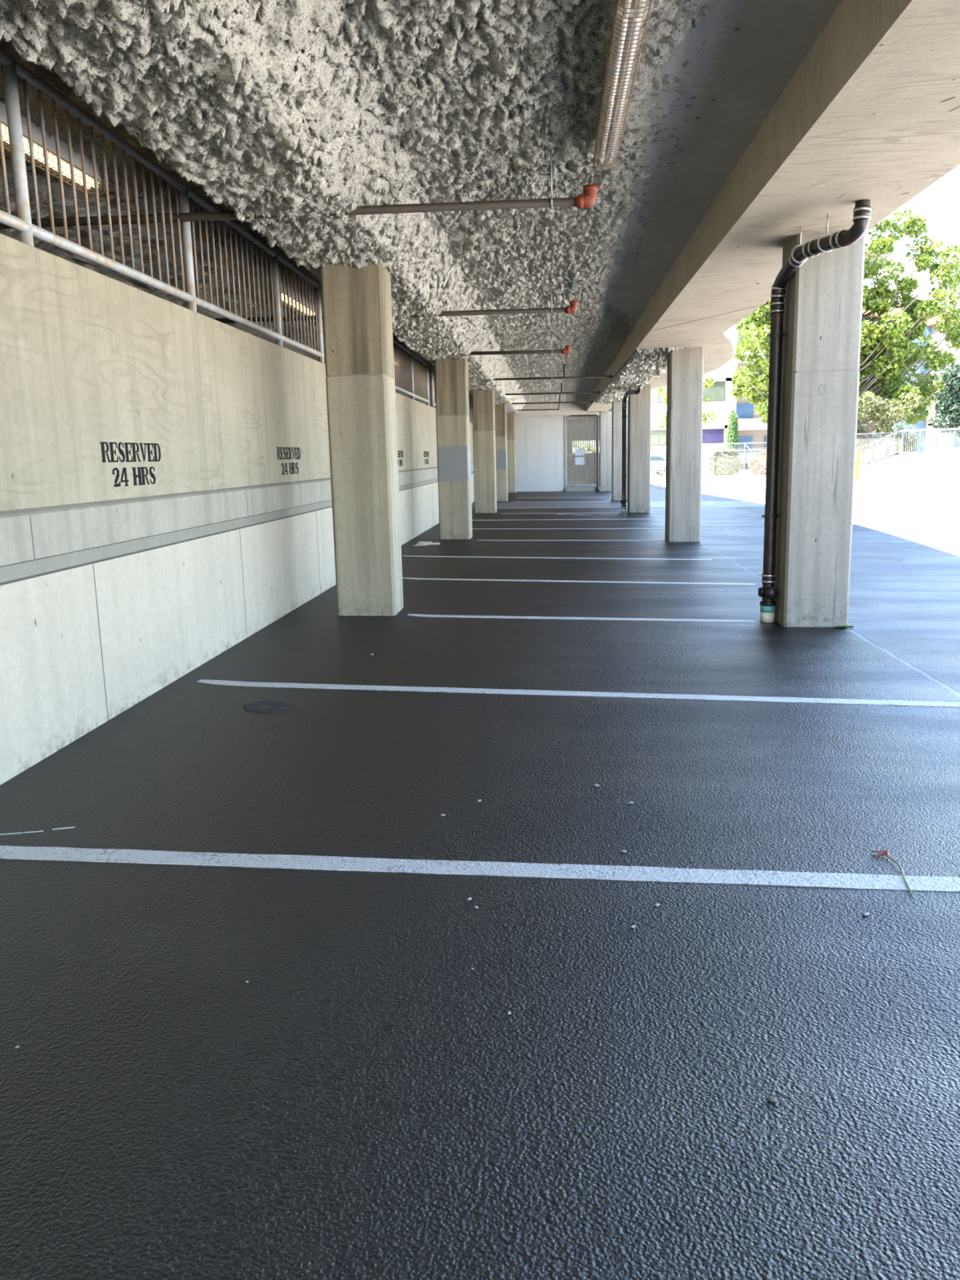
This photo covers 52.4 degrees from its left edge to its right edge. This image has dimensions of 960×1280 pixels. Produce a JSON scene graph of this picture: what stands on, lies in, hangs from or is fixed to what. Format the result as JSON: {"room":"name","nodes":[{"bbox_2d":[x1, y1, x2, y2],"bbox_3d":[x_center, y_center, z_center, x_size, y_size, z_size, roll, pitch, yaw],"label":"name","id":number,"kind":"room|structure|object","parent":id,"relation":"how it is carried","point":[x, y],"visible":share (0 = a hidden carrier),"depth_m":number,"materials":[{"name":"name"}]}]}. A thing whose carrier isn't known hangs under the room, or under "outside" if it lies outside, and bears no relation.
{"room":"parking garage","nodes":[
{"label":"parking garage","id":0,"kind":"room"},
{"bbox_2d":[0,233,474,785],"bbox_3d":[-1.637,-2.467,14.960,0.292,2.800,58.000,-1,11,4],"label":"wall","id":1,"kind":"structure","parent":0,"point":[89,357],"depth_m":6.11,"materials":[{"name":"concrete"}]},
{"bbox_2d":[100,441,160,487],"bbox_3d":[-2.160,-1.097,6.082,0.005,0.264,0.872,-1,11,4],"label":"sign","id":2,"kind":"object","parent":1,"relation":"attached to","point":[121,451],"visible":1,"depth_m":6.07,"materials":[{"name":"black paint"}]},
{"bbox_2d":[0,48,324,363],"bbox_3d":[-2.292,-2.631,5.844,0.066,0.940,11.640,-1,11,4],"label":"railing","id":3,"kind":"object","parent":1,"relation":"on","point":[11,68],"visible":0.96,"depth_m":6.40,"materials":[{"name":"grey metal"}]},
{"bbox_2d":[29,312,433,720],"bbox_3d":[-1.914,-1.519,9.364,0.024,2.564,23.968,-1,11,4],"label":"joint","id":4,"kind":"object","parent":1,"relation":"attached to","point":[195,313],"depth_m":7.19,"materials":[{"name":"concrete"}]},
{"bbox_2d":[276,447,300,475],"bbox_3d":[-1.893,-1.783,9.697,0.005,0.264,0.872,-1,11,4],"label":"sign","id":5,"kind":"object","parent":1,"relation":"attached to","point":[280,448],"visible":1,"depth_m":9.71,"materials":[{"name":"black paint"}]},
{"bbox_2d":[397,450,403,466],"bbox_3d":[-1.378,-3.111,16.704,0.005,0.264,0.872,-1,11,4],"label":"sign","id":6,"kind":"object","parent":1,"relation":"attached to","point":[398,453],"visible":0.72,"depth_m":16.77,"materials":[{"name":"black paint"}]},
{"bbox_2d":[392,337,429,405],"bbox_3d":[-1.495,-4.685,16.672,0.066,0.940,9.840,-1,11,4],"label":"railing","id":7,"kind":"object","parent":1,"relation":"on","point":[411,375],"visible":0.43,"depth_m":18.88,"materials":[{"name":"grey metal"}]},
{"bbox_2d":[423,451,429,464],"bbox_3d":[-1.114,-3.790,20.281,0.005,0.264,0.872,-1,11,4],"label":"sign","id":8,"kind":"object","parent":1,"relation":"attached to","point":[425,453],"visible":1,"depth_m":20.28,"materials":[{"name":"black paint"}]},
{"bbox_2d":[429,366,435,407],"bbox_3d":[-0.826,-6.409,25.761,0.066,0.940,7.490,-1,11,4],"label":"railing","id":9,"kind":"object","parent":1,"relation":"on","point":[432,369],"visible":0.11,"depth_m":22.23,"materials":[{"name":"grey metal"}]},
{"bbox_2d":[434,404,472,422],"bbox_3d":[-2.423,-8.660,44.764,8.200,3.800,6.000,-1,11,4],"label":"wall","id":10,"kind":"structure","parent":0,"point":[470,406],"depth_m":41.37,"materials":[{"name":"concrete"}]},
{"bbox_2d":[0,484,959,1279],"bbox_3d":[3.291,-2.014,19.275,9.403,0.414,67.000,-1,11,4],"label":"floor","id":11,"kind":"structure","parent":0,"point":[371,1104],"depth_m":3.06,"materials":[{"name":"black asphalt"}]},
{"bbox_2d":[0,826,75,835],"bbox_3d":[-1.891,0.791,3.990,0.434,0.013,0.018,-4,11,-14],"label":"scuff","id":12,"kind":"object","parent":11,"relation":"on","point":[67,827],"visible":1,"depth_m":4.00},
{"bbox_2d":[243,700,290,713],"bbox_3d":[-1.311,0.411,5.979,0.300,0.008,0.300,0,11,4],"label":"pothole","id":13,"kind":"object","parent":11,"relation":"on","point":[255,707],"visible":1,"depth_m":5.98,"materials":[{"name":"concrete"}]},
{"bbox_2d":[320,261,403,615],"bbox_3d":[-1.115,-1.888,9.361,0.565,3.415,0.560,-1,11,4],"label":"concrete column","id":14,"kind":"structure","parent":11,"relation":"on","point":[357,303],"depth_m":9.11,"materials":[{"name":"beige concrete"}]},
{"bbox_2d":[413,541,441,546],"bbox_3d":[-0.899,-1.687,17.080,0.469,0.004,0.918,0,11,4],"label":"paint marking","id":15,"kind":"object","parent":11,"relation":"on","point":[420,543],"visible":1,"depth_m":17.03,"materials":[{"name":"white paint"}]},
{"bbox_2d":[434,356,472,539],"bbox_3d":[-0.481,-3.517,17.962,0.568,3.420,0.563,-1,11,4],"label":"concrete column","id":16,"kind":"structure","parent":11,"relation":"on","point":[451,375],"depth_m":17.70,"materials":[{"name":"grey paint"}]},
{"bbox_2d":[0,845,959,891],"bbox_3d":[0.204,0.849,3.589,5.355,0.087,0.124,0,11,6],"label":"parking line","id":17,"kind":"object","parent":11,"relation":"on","point":[834,880],"visible":1,"depth_m":3.60,"materials":[{"name":"white paint"}]},
{"bbox_2d":[471,389,497,512],"bbox_3d":[0.126,-5.078,26.206,0.565,3.425,0.560,-1,11,4],"label":"concrete column","id":18,"kind":"structure","parent":11,"relation":"on","point":[483,401],"depth_m":25.94,"materials":[{"name":"grey concrete"}]},
{"bbox_2d":[494,402,507,501],"bbox_3d":[0.620,-6.348,32.916,0.568,3.429,0.563,-1,11,4],"label":"concrete column","id":19,"kind":"structure","parent":11,"relation":"on","point":[500,430],"depth_m":32.65,"materials":[{"name":"grey paint"}]},
{"bbox_2d":[506,413,515,493],"bbox_3d":[1.182,-7.796,40.560,0.565,3.434,0.560,-1,11,4],"label":"concrete column","id":20,"kind":"structure","parent":11,"relation":"on","point":[510,417],"depth_m":40.30,"materials":[{"name":"grey concrete"}]},
{"bbox_2d":[516,497,560,497],"bbox_3d":[2.933,-5.197,35.552,3.200,0.055,0.155,-1,11,4],"label":"stall line","id":21,"kind":"object","parent":11,"relation":"on","point":[517,497],"visible":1,"depth_m":35.56,"materials":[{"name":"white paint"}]},
{"bbox_2d":[497,506,605,508],"bbox_3d":[1.972,-3.878,28.596,4.116,0.068,0.148,-1,11,0],"label":"stall line","id":22,"kind":"object","parent":11,"relation":"on","point":[568,507],"visible":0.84,"depth_m":28.55,"materials":[{"name":"white paint"}]},
{"bbox_2d":[402,555,712,559],"bbox_3d":[1.079,-1.224,14.550,4.665,0.075,0.146,1,11,12],"label":"stall line","id":23,"kind":"object","parent":11,"relation":"on","point":[402,555],"visible":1,"depth_m":14.51,"materials":[{"name":"white paint"}]},
{"bbox_2d":[471,518,657,520],"bbox_3d":[1.829,-2.871,23.256,4.811,0.079,0.149,-1,11,1],"label":"stall line","id":24,"kind":"object","parent":11,"relation":"on","point":[628,518],"visible":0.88,"depth_m":23.23,"materials":[{"name":"white paint"}]},
{"bbox_2d":[472,528,664,528],"bbox_3d":[1.512,-2.320,20.346,4.608,0.076,0.150,0,11,6],"label":"stall line","id":25,"kind":"object","parent":11,"relation":"on","point":[473,528],"visible":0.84,"depth_m":20.33,"materials":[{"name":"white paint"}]},
{"bbox_2d":[476,539,665,540],"bbox_3d":[1.615,-1.790,17.527,3.387,0.057,0.148,0,11,6],"label":"stall line","id":26,"kind":"object","parent":11,"relation":"on","point":[477,540],"visible":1,"depth_m":17.57,"materials":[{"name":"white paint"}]},
{"bbox_2d":[546,512,599,513],"bbox_3d":[2.179,-3.359,25.833,3.285,0.056,0.152,-1,11,2],"label":"stall line","id":27,"kind":"object","parent":11,"relation":"on","point":[546,513],"visible":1,"depth_m":25.80,"materials":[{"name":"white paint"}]},
{"bbox_2d":[196,679,959,706],"bbox_3d":[0.633,0.345,6.240,5.211,0.084,0.149,0,11,9],"label":"stall line","id":28,"kind":"object","parent":11,"relation":"on","point":[710,697],"visible":1,"depth_m":6.22,"materials":[{"name":"white paint"}]},
{"bbox_2d":[402,577,755,585],"bbox_3d":[1.109,-0.709,11.815,4.304,0.070,0.150,1,11,12],"label":"stall line","id":29,"kind":"object","parent":11,"relation":"on","point":[402,577],"visible":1,"depth_m":11.77,"materials":[{"name":"white paint"}]},
{"bbox_2d":[407,613,755,622],"bbox_3d":[0.901,-0.201,9.130,3.254,0.055,0.148,0,11,9],"label":"stall line","id":30,"kind":"object","parent":11,"relation":"on","point":[412,615],"visible":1,"depth_m":9.10,"materials":[{"name":"white paint"}]},
{"bbox_2d":[565,484,600,491],"bbox_3d":[4.517,-6.736,43.291,1.475,0.240,4.000,-1,11,4],"label":"kerb","id":31,"kind":"object","parent":11,"relation":"on","point":[584,488],"visible":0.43,"depth_m":41.35,"materials":[{"name":"concrete"}]},
{"bbox_2d":[565,417,596,486],"bbox_3d":[4.381,-8.102,42.022,1.370,2.920,0.080,-1,11,4],"label":"gate","id":32,"kind":"object","parent":31,"relation":"on","point":[571,418],"visible":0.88,"depth_m":41.97,"materials":[{"name":"metal"}]},
{"bbox_2d":[574,457,584,464],"bbox_3d":[4.301,-7.722,42.039,0.400,0.330,0.012,-1,11,4],"label":"paper notice","id":33,"kind":"object","parent":32,"relation":"attached to","point":[578,460],"visible":1,"depth_m":42.03,"materials":[{"name":"white paper"}]},
{"bbox_2d":[574,448,584,455],"bbox_3d":[4.292,-8.076,41.973,0.400,0.270,0.012,-1,11,4],"label":"paper notice","id":34,"kind":"object","parent":32,"relation":"attached to","point":[577,451],"visible":1,"depth_m":41.96,"materials":[{"name":"white paper"}]},
{"bbox_2d":[572,442,595,453],"bbox_3d":[5.362,-8.892,49.439,2.084,2.188,2.068,-9,13,-34],"label":"shrub","id":35,"kind":"object","parent":11,"relation":"on","point":[573,446],"visible":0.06,"depth_m":49.11,"materials":[{"name":"green plant"}]},
{"bbox_2d":[569,514,599,515],"bbox_3d":[2.711,-3.216,25.031,0.876,0.006,0.518,0,11,4],"label":"puddle","id":36,"kind":"object","parent":11,"relation":"on","point":[570,514],"visible":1,"depth_m":25.05,"materials":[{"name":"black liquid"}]},
{"bbox_2d":[570,501,610,502],"bbox_3d":[2.684,-4.556,32.163,3.201,0.055,0.146,-1,11,4],"label":"stall line","id":37,"kind":"object","parent":11,"relation":"on","point":[571,501],"visible":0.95,"depth_m":32.08,"materials":[{"name":"white paint"}]},
{"bbox_2d":[599,411,612,491],"bbox_3d":[5.351,-7.940,41.308,0.556,3.370,0.560,-1,11,4],"label":"concrete column","id":38,"kind":"structure","parent":11,"relation":"on","point":[605,417],"depth_m":41.04,"materials":[{"name":"grey concrete"}]},
{"bbox_2d":[611,400,627,500],"bbox_3d":[4.720,-6.317,32.736,0.556,3.364,0.560,-1,11,4],"label":"concrete column","id":39,"kind":"structure","parent":11,"relation":"on","point":[616,434],"depth_m":32.48,"materials":[{"name":"grey concrete"}]},
{"bbox_2d":[620,385,642,511],"bbox_3d":[3.884,-4.933,25.271,0.231,3.280,1.471,-3,11,-7],"label":"drain pipe","id":40,"kind":"object","parent":11,"relation":"on","point":[632,392],"visible":0.97,"depth_m":25.85,"materials":[{"name":"black metal"}]},
{"bbox_2d":[627,384,651,512],"bbox_3d":[4.209,-5.003,25.796,0.556,3.360,0.560,-1,11,4],"label":"concrete column","id":41,"kind":"structure","parent":11,"relation":"on","point":[638,405],"depth_m":25.55,"materials":[{"name":"grey concrete"}]},
{"bbox_2d":[650,446,666,486],"bbox_3d":[8.681,-8.137,45.781,2.219,1.860,0.044,-1,11,4],"label":"barrier","id":42,"kind":"object","parent":11,"relation":"on","point":[660,447],"visible":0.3,"depth_m":45.83,"materials":[{"name":"white metal"}]},
{"bbox_2d":[665,346,703,542],"bbox_3d":[3.565,-3.348,17.057,0.556,3.355,0.560,-1,11,4],"label":"concrete column","id":43,"kind":"structure","parent":11,"relation":"on","point":[685,366],"depth_m":16.80,"materials":[{"name":"grey concrete"}]},
{"bbox_2d":[767,1097,777,1102],"bbox_3d":[0.689,1.084,2.300,0.024,0.008,0.015,2,11,17],"label":"pebble","id":44,"kind":"object","parent":11,"relation":"on","point":[770,1099],"visible":1,"depth_m":2.30,"materials":[{"name":"grey stone"}]},
{"bbox_2d":[758,199,871,622],"bbox_3d":[2.638,-1.655,7.932,0.231,3.280,1.471,-3,11,-7],"label":"drain pipe","id":45,"kind":"object","parent":11,"relation":"on","point":[862,210],"visible":1,"depth_m":8.44,"materials":[{"name":"black metal"}]},
{"bbox_2d":[773,231,866,626],"bbox_3d":[2.939,-1.738,8.554,0.556,3.350,0.561,-1,11,4],"label":"concrete column","id":46,"kind":"structure","parent":11,"relation":"on","point":[822,317],"depth_m":8.30,"materials":[{"name":"grey concrete"}]},
{"bbox_2d":[833,625,853,627],"bbox_3d":[3.169,-0.111,8.487,0.189,0.020,0.082,-1,11,4],"label":"weed","id":47,"kind":"object","parent":11,"relation":"on","point":[847,626],"visible":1,"depth_m":8.49,"materials":[{"name":"green plant"}]},
{"bbox_2d":[862,911,869,915],"bbox_3d":[1.274,0.904,3.221,0.027,0.009,0.018,-6,12,-25],"label":"pebble","id":48,"kind":"object","parent":11,"relation":"on","point":[865,913],"visible":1,"depth_m":3.21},
{"bbox_2d":[871,849,913,895],"bbox_3d":[1.509,0.837,3.532,0.064,0.014,0.375,-1,11,4],"label":"dead leaf","id":49,"kind":"object","parent":11,"relation":"on","point":[881,853],"visible":1,"depth_m":3.67,"materials":[{"name":"plant"}]},
{"bbox_2d":[515,415,564,491],"bbox_3d":[2.524,-7.900,41.411,2.195,3.165,0.060,-1,11,4],"label":"wall","id":50,"kind":"structure","parent":0,"point":[530,450],"depth_m":41.37,"materials":[{"name":"paint"}]},
{"bbox_2d":[525,416,556,491],"bbox_3d":[2.756,-7.899,41.361,1.576,3.120,0.008,-1,11,4],"label":"trim","id":51,"kind":"structure","parent":50,"relation":"attached to","point":[540,416],"depth_m":41.38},
{"bbox_2d":[564,415,566,491],"bbox_3d":[3.625,-7.904,41.309,0.055,3.210,0.120,-1,11,4],"label":"trim","id":52,"kind":"structure","parent":50,"relation":"attached to","point":[565,415],"depth_m":41.28,"materials":[{"name":"grey metal"}]},
{"bbox_2d":[250,0,840,406],"bbox_3d":[-2.014,-5.209,15.488,13.352,0.290,60.000,-1,11,4],"label":"ceiling","id":53,"kind":"structure","parent":0,"point":[773,38],"depth_m":6.36,"materials":[{"name":"concrete"}]},
{"bbox_2d":[0,147,597,229],"bbox_3d":[-2.333,-3.256,7.106,6.340,0.456,0.100,-1,11,4],"label":"pipe","id":54,"kind":"object","parent":53,"relation":"hanging from","point":[588,200],"visible":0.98,"depth_m":6.98,"materials":[{"name":"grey metal"}]},
{"bbox_2d":[0,0,779,413],"bbox_3d":[-0.946,-5.400,18.416,7.463,0.526,43.976,-1,11,4],"label":"ceiling","id":55,"kind":"structure","parent":53,"relation":"attached to","point":[311,109],"depth_m":6.22,"materials":[{"name":"grey concrete"}]},
{"bbox_2d":[0,101,105,195],"bbox_3d":[-2.833,-3.117,6.046,0.161,0.215,1.904,-1,11,4],"label":"fluorescent light","id":56,"kind":"object","parent":55,"relation":"attached to","point":[36,131],"visible":0.54,"depth_m":6.34,"materials":[{"name":"plastic"}]},
{"bbox_2d":[280,281,315,321],"bbox_3d":[-2.350,-4.362,12.612,0.161,0.215,1.904,-1,11,4],"label":"fluorescent light","id":57,"kind":"object","parent":55,"relation":"attached to","point":[282,284],"visible":0.34,"depth_m":12.38,"materials":[{"name":"plastic"}]},
{"bbox_2d":[593,0,652,169],"bbox_3d":[0.697,-2.930,4.495,0.161,0.215,4.504,-1,11,4],"label":"fluorescent light","id":58,"kind":"object","parent":55,"relation":"attached to","point":[626,33],"visible":1,"depth_m":5.14,"materials":[{"name":"plastic"}]},
{"bbox_2d":[213,275,577,323],"bbox_3d":[-1.947,-4.251,12.348,6.340,0.456,0.900,-1,11,4],"label":"pipe","id":59,"kind":"object","parent":53,"relation":"hanging from","point":[572,308],"visible":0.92,"depth_m":12.11,"materials":[{"name":"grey metal"}]},
{"bbox_2d":[469,332,571,355],"bbox_3d":[0.651,-5.174,16.931,1.850,0.456,0.100,-1,11,4],"label":"pipe","id":60,"kind":"object","parent":53,"relation":"hanging from","point":[567,347],"visible":0.98,"depth_m":16.93,"materials":[{"name":"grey metal"}]},
{"bbox_2d":[516,403,559,410],"bbox_3d":[2.223,-9.266,38.490,1.820,0.449,0.092,-1,11,4],"label":"pipe","id":61,"kind":"object","parent":53,"relation":"hanging from","point":[558,403],"visible":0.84,"depth_m":38.50,"materials":[{"name":"metal"}]},
{"bbox_2d":[511,394,592,404],"bbox_3d":[2.411,-8.342,33.549,2.920,0.449,0.092,-1,11,4],"label":"pipe","id":62,"kind":"object","parent":53,"relation":"hanging from","point":[559,402],"visible":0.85,"depth_m":33.55,"materials":[{"name":"metal"}]},
{"bbox_2d":[493,363,612,380],"bbox_3d":[1.617,-6.298,22.770,2.920,0.449,0.092,-1,11,4],"label":"pipe","id":63,"kind":"object","parent":53,"relation":"hanging from","point":[564,376],"visible":0.91,"depth_m":22.77,"materials":[{"name":"metal"}]},
{"bbox_2d":[505,382,599,395],"bbox_3d":[2.036,-7.375,28.454,2.920,0.449,0.092,-1,11,4],"label":"pipe","id":64,"kind":"object","parent":53,"relation":"hanging from","point":[598,392],"visible":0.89,"depth_m":28.45,"materials":[{"name":"metal"}]},
{"bbox_2d":[608,324,736,410],"bbox_3d":[5.033,-7.798,29.487,1.131,0.700,30.601,-1,11,3],"label":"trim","id":65,"kind":"structure","parent":53,"relation":"attached to","point":[731,333],"depth_m":15.95,"materials":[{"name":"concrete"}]},
{"bbox_2d":[586,0,959,415],"bbox_3d":[3.597,-4.915,15.131,2.114,0.436,60.000,-1,11,4],"label":"concrete overhang","id":66,"kind":"structure","parent":53,"relation":"attached to","point":[862,116],"depth_m":6.13,"materials":[{"name":"concrete"}]},
{"bbox_2d":[595,346,693,404],"bbox_3d":[3.805,-6.450,24.661,1.104,0.208,17.494,-1,11,4],"label":"ceiling","id":67,"kind":"structure","parent":66,"relation":"attached to","point":[645,366],"depth_m":20.66,"materials":[{"name":"grey concrete"}]},
{"bbox_2d":[651,304,762,331],"bbox_3d":[2.952,-4.283,13.017,0.013,0.008,2.590,-6,11,-21],"label":"trim","id":68,"kind":"structure","parent":66,"relation":"attached to","point":[762,304],"depth_m":12.88,"materials":[{"name":"concrete"}]},
{"bbox_2d":[736,97,959,284],"bbox_3d":[2.608,-3.263,7.638,0.740,0.004,5.507,-1,11,0],"label":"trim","id":69,"kind":"structure","parent":66,"relation":"attached to","point":[953,97],"depth_m":5.10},
{"bbox_2d":[515,402,586,416],"bbox_3d":[2.495,-9.630,40.697,3.838,0.540,0.300,-1,11,4],"label":"lintel","id":70,"kind":"object","parent":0,"point":[565,409],"visible":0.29,"depth_m":40.51,"materials":[{"name":"concrete"}]},
{"bbox_2d":[569,413,599,491],"bbox_3d":[4.406,-8.003,40.916,1.227,3.520,0.150,-1,11,4],"label":"conduit","id":71,"kind":"object","parent":70,"relation":"attached to","point":[597,488],"visible":1,"depth_m":40.82,"materials":[{"name":"metal"}]},
{"bbox_2d":[565,407,612,484],"bbox_3d":[3.418,-9.194,47.141,5.900,3.900,0.300,-1,11,4],"label":"wall","id":72,"kind":"structure","parent":0,"point":[611,409],"depth_m":46.92,"materials":[{"name":"grey metal"}]},
{"label":"outside","id":73,"kind":"structure","parent":0,"visible":0},
{"bbox_2d":[650,469,959,556],"bbox_3d":[34.292,-9.341,56.933,180.000,2.978,200.000,-1,11,4],"label":"ground","id":74,"kind":"structure","parent":73,"point":[926,511],"depth_m":30.83,"materials":[{"name":"concrete"}]},
{"bbox_2d":[572,329,737,472],"bbox_3d":[7.180,-21.335,88.253,29.450,13.200,12.070,-1,11,4],"label":"office building","id":75,"kind":"structure","parent":74,"relation":"on","point":[721,402],"depth_m":81.84,"materials":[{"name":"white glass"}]},
{"bbox_2d":[650,454,666,475],"bbox_3d":[12.247,-13.118,73.147,4.270,1.490,1.876,-1,11,4],"label":"car","id":76,"kind":"object","parent":74,"relation":"on","point":[655,460],"visible":0.35,"depth_m":72.24,"materials":[{"name":"white paint"}]},
{"bbox_2d":[657,377,717,428],"bbox_3d":[14.420,-14.774,67.767,4.260,6.910,3.419,-1,11,4],"label":"young tree","id":77,"kind":"object","parent":74,"relation":"on","point":[706,384],"visible":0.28,"depth_m":67.33,"materials":[{"name":"green plant"}]},
{"bbox_2d":[707,448,742,475],"bbox_3d":[17.171,-12.451,68.435,2.259,1.952,2.097,-1,11,1],"label":"shrub","id":78,"kind":"object","parent":74,"relation":"on","point":[727,454],"visible":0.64,"depth_m":67.91,"materials":[{"name":"green plant"}]},
{"bbox_2d":[725,409,738,474],"bbox_3d":[18.484,-14.445,71.417,0.993,4.736,1.013,9,15,43],"label":"cypress","id":79,"kind":"object","parent":74,"relation":"on","point":[732,433],"visible":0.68,"depth_m":71.03,"materials":[{"name":"green plant"}]},
{"bbox_2d":[701,442,766,477],"bbox_3d":[17.638,-11.811,63.819,6.676,2.185,0.086,-1,11,4],"label":"fence","id":80,"kind":"object","parent":74,"relation":"on","point":[713,475],"visible":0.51,"depth_m":63.91,"materials":[{"name":"metal"}]},
{"bbox_2d":[748,450,766,475],"bbox_3d":[20.028,-12.395,68.450,2.240,1.786,2.094,-7,12,-28],"label":"flowering shrub","id":81,"kind":"object","parent":74,"relation":"on","point":[760,455],"visible":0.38,"depth_m":68.03,"materials":[{"name":"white plant"}]},
{"bbox_2d":[729,207,959,433],"bbox_3d":[25.158,-20.242,66.432,16.349,17.930,8.162,-1,11,4],"label":"maple tree","id":82,"kind":"object","parent":74,"relation":"on","point":[886,348],"visible":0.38,"depth_m":64.39,"materials":[{"name":"green plant"}]},
{"bbox_2d":[736,302,959,469],"bbox_3d":[42.030,-25.726,99.101,36.600,17.000,15.150,-1,11,4],"label":"apartment building","id":83,"kind":"structure","parent":74,"relation":"on","point":[751,428],"depth_m":95.05,"materials":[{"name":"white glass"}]},
{"bbox_2d":[854,448,860,478],"bbox_3d":[22.556,-10.519,58.390,0.360,1.770,0.360,-1,11,4],"label":"bollard","id":84,"kind":"object","parent":74,"relation":"on","point":[858,451],"visible":0.66,"depth_m":58.23,"materials":[{"name":"yellow metal"}]},
{"bbox_2d":[856,432,895,466],"bbox_3d":[22.925,-11.618,61.420,6.180,2.700,0.080,-1,11,4],"label":"fence","id":85,"kind":"object","parent":74,"relation":"on","point":[870,433],"visible":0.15,"depth_m":61.17,"materials":[{"name":"metal"}]},
{"bbox_2d":[856,391,924,464],"bbox_3d":[25.030,-13.181,62.635,7.049,5.516,2.989,-1,11,4],"label":"shrub","id":86,"kind":"object","parent":74,"relation":"on","point":[891,411],"visible":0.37,"depth_m":62.06,"materials":[{"name":"green plant"}]},
{"bbox_2d":[897,439,902,477],"bbox_3d":[25.489,-11.000,59.103,0.190,2.300,0.100,-1,11,4],"label":"gate post","id":87,"kind":"object","parent":74,"relation":"on","point":[900,463],"visible":1,"depth_m":59.06,"materials":[{"name":"white metal"}]},
{"bbox_2d":[858,453,959,478],"bbox_3d":[43.712,-10.234,58.290,41.400,2.550,0.350,-1,11,4],"label":"wall","id":88,"kind":"structure","parent":74,"relation":"on","point":[922,465],"depth_m":59.31,"materials":[{"name":"white concrete"}]},
{"bbox_2d":[857,430,900,466],"bbox_3d":[24.278,-11.621,59.421,2.527,2.202,0.098,-1,11,4],"label":"ramp railing","id":89,"kind":"object","parent":88,"relation":"on","point":[884,450],"visible":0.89,"depth_m":59.44,"materials":[{"name":"metal"}]},
{"bbox_2d":[900,427,959,453],"bbox_3d":[30.122,-12.095,58.912,9.200,1.610,0.100,-1,11,4],"label":"railing","id":90,"kind":"object","parent":88,"relation":"on","point":[954,428],"visible":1,"depth_m":59.10,"materials":[{"name":"metal"}]},
{"bbox_2d":[928,362,959,438],"bbox_3d":[30.989,-13.815,61.235,5.618,7.165,3.261,-1,11,1],"label":"evergreen tree","id":91,"kind":"object","parent":74,"relation":"on","point":[948,406],"visible":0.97,"depth_m":60.68,"materials":[{"name":"green plant"}]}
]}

